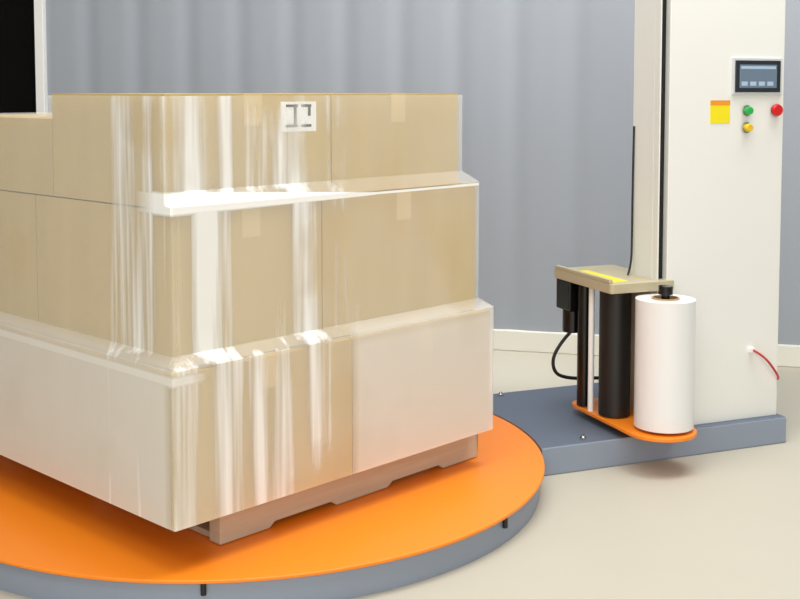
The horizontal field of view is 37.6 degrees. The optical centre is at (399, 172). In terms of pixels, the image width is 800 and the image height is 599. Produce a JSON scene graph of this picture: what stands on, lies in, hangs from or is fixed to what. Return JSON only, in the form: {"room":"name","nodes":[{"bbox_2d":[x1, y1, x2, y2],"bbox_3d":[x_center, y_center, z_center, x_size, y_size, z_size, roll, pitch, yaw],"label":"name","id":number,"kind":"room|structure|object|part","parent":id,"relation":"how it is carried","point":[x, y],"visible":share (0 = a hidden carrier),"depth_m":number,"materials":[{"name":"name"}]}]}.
{"room":"warehouse packing area","nodes":[
{"label":"warehouse packing area","id":0,"kind":"room"},
{"bbox_2d":[0,350,799,598],"bbox_3d":[-0.445,1.081,0.164,12.500,0.050,9.500,1,4,15],"label":"floor","id":1,"kind":"structure","parent":0,"point":[722,524],"depth_m":2.83,"materials":[{"name":"concrete"}]},
{"bbox_2d":[0,0,785,598],"bbox_3d":[-0.067,-0.349,3.274,2.449,2.370,1.650,-2,4,-22],"label":"machine","id":2,"kind":"object","parent":1,"relation":"on","point":[709,74],"visible":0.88,"depth_m":3.38,"materials":[{"name":"grey paint"}]},
{"bbox_2d":[189,434,477,544],"bbox_3d":[-0.444,0.722,3.206,0.986,0.088,0.869,4,6,44],"label":"wooden pallet","id":3,"kind":"object","parent":2,"relation":"on","point":[228,528],"visible":0.15,"depth_m":2.80,"materials":[{"name":"brown wood"}]},
{"bbox_2d":[0,322,55,340],"bbox_3d":[-0.657,0.509,3.267,0.508,0.323,0.997,4,6,44],"label":"cardboard box","id":4,"kind":"object","parent":3,"relation":"on","point":[12,328],"visible":0.06,"depth_m":2.81,"materials":[{"name":"brown cardboard"}]},
{"bbox_2d":[0,190,41,331],"bbox_3d":[-0.700,0.180,3.279,0.478,0.328,0.947,4,6,44],"label":"cardboard box","id":5,"kind":"object","parent":4,"relation":"on","point":[18,225],"visible":0.06,"depth_m":2.83,"materials":[{"name":"brown cardboard"}]},
{"bbox_2d":[0,114,53,195],"bbox_3d":[-0.686,-0.071,3.216,0.561,0.178,0.902,4,6,44],"label":"cardboard box","id":6,"kind":"object","parent":5,"relation":"on","point":[26,140],"visible":0.06,"depth_m":2.78,"materials":[{"name":"brown cardboard"}]},
{"bbox_2d":[46,337,351,531],"bbox_3d":[-0.465,0.546,2.735,0.504,0.323,0.497,4,6,44],"label":"cardboard box","id":7,"kind":"object","parent":3,"relation":"on","point":[335,462],"visible":0.5,"depth_m":2.54,"materials":[{"name":"brown cardboard"}]},
{"bbox_2d":[36,195,321,370],"bbox_3d":[-0.517,0.218,2.728,0.548,0.328,0.407,4,6,44],"label":"cardboard box","id":8,"kind":"object","parent":7,"relation":"on","point":[78,302],"visible":0.6,"depth_m":2.56,"materials":[{"name":"brown cardboard"}]},
{"bbox_2d":[52,93,330,206],"bbox_3d":[-0.478,-0.065,2.705,0.444,0.236,0.457,4,6,44],"label":"cardboard box","id":9,"kind":"object","parent":8,"relation":"on","point":[83,135],"visible":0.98,"depth_m":2.56,"materials":[{"name":"brown cardboard"}]},
{"bbox_2d":[0,96,493,531],"bbox_3d":[-0.489,0.237,3.086,1.070,0.882,1.014,4,6,44],"label":"wrap","id":10,"kind":"object","parent":3,"relation":"on","point":[93,425],"visible":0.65,"depth_m":2.60,"materials":[{"name":"white"}]},
{"bbox_2d":[341,308,489,473],"bbox_3d":[-0.118,0.521,3.094,0.504,0.323,0.497,4,6,44],"label":"cardboard box","id":11,"kind":"object","parent":3,"relation":"on","point":[474,314],"visible":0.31,"depth_m":2.78,"materials":[{"name":"brown cardboard"}]},
{"bbox_2d":[321,184,474,339],"bbox_3d":[-0.187,0.195,3.069,0.548,0.328,0.537,4,6,44],"label":"cardboard box","id":12,"kind":"object","parent":11,"relation":"on","point":[390,259],"visible":0.33,"depth_m":2.86,"materials":[{"name":"brown cardboard"}]},
{"bbox_2d":[313,93,457,191],"bbox_3d":[-0.164,-0.087,3.030,0.443,0.236,0.442,4,6,44],"label":"cardboard box","id":13,"kind":"object","parent":12,"relation":"on","point":[380,141],"visible":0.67,"depth_m":2.86,"materials":[{"name":"brown cardboard"}]},
{"bbox_3d":[0.529,0.405,3.588,0.075,0.162,0.080,-2,4,-22],"label":"carriage motor","id":14,"kind":"part","parent":2,"relation":"part of","materials":[{"name":"black plastic"}]},
{"bbox_3d":[0.567,0.520,3.482,0.018,0.377,0.018,-2,4,-22],"label":"guide rod","id":15,"kind":"part","parent":2,"relation":"part of","materials":[{"name":"white metal"}]},
{"bbox_3d":[0.632,0.310,3.499,0.215,0.040,0.330,-2,4,-22],"label":"carriage plate","id":16,"kind":"part","parent":2,"relation":"part of","materials":[{"name":"metal"}]},
{"bbox_3d":[0.684,0.718,3.433,0.200,0.011,0.465,-2,4,-22],"label":"carriage plate","id":17,"kind":"part","parent":2,"relation":"part of","materials":[{"name":"orange paint"}]},
{"bbox_3d":[0.706,0.518,3.507,0.040,0.377,0.178,-2,4,-22],"label":"carriage plate","id":18,"kind":"part","parent":2,"relation":"part of","materials":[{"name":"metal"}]},
{"bbox_3d":[0.667,0.771,3.667,0.852,0.080,0.579,-2,4,-22],"label":"frame","id":19,"kind":"part","parent":2,"relation":"part of","materials":[{"name":"grey paint"}]},
{"bbox_2d":[634,294,695,433],"bbox_3d":[0.743,0.532,3.300,0.166,0.368,0.166,-2,4,-22],"label":"roll","id":20,"kind":"object","parent":2,"relation":"on","point":[665,329],"visible":0.94,"depth_m":3.23,"materials":[{"name":"white plastic"}]},
{"bbox_2d":[45,0,799,344],"bbox_3d":[2.629,-1.371,4.158,8.712,4.115,0.122,1,4,15],"label":"wall","id":21,"kind":"structure","parent":0,"point":[544,88],"depth_m":4.80,"materials":[{"name":"paint"}]},
{"bbox_2d":[493,329,799,366],"bbox_3d":[2.628,0.724,4.299,8.712,0.085,0.134,1,4,15],"label":"baseboard","id":22,"kind":"structure","parent":21,"relation":"attached to","point":[504,339],"depth_m":4.77,"materials":[{"name":"beige paint"}]},
{"bbox_3d":[-3.408,-1.484,5.772,3.788,4.115,0.120,1,4,15],"label":"wall","id":23,"kind":"structure","parent":0,"visible":0},
{"bbox_2d":[0,0,47,113],"bbox_3d":[-2.393,-0.647,5.558,1.687,2.646,0.160,1,4,15],"label":"door","id":24,"kind":"structure","parent":23,"relation":"in","point":[23,51],"depth_m":5.43,"materials":[{"name":"black"}]},
{"bbox_3d":[-2.396,-0.647,5.548,1.687,2.646,0.140,1,4,15],"label":"frame","id":25,"kind":"part","parent":24,"relation":"part of","materials":[{"name":"white metal"}]}
]}

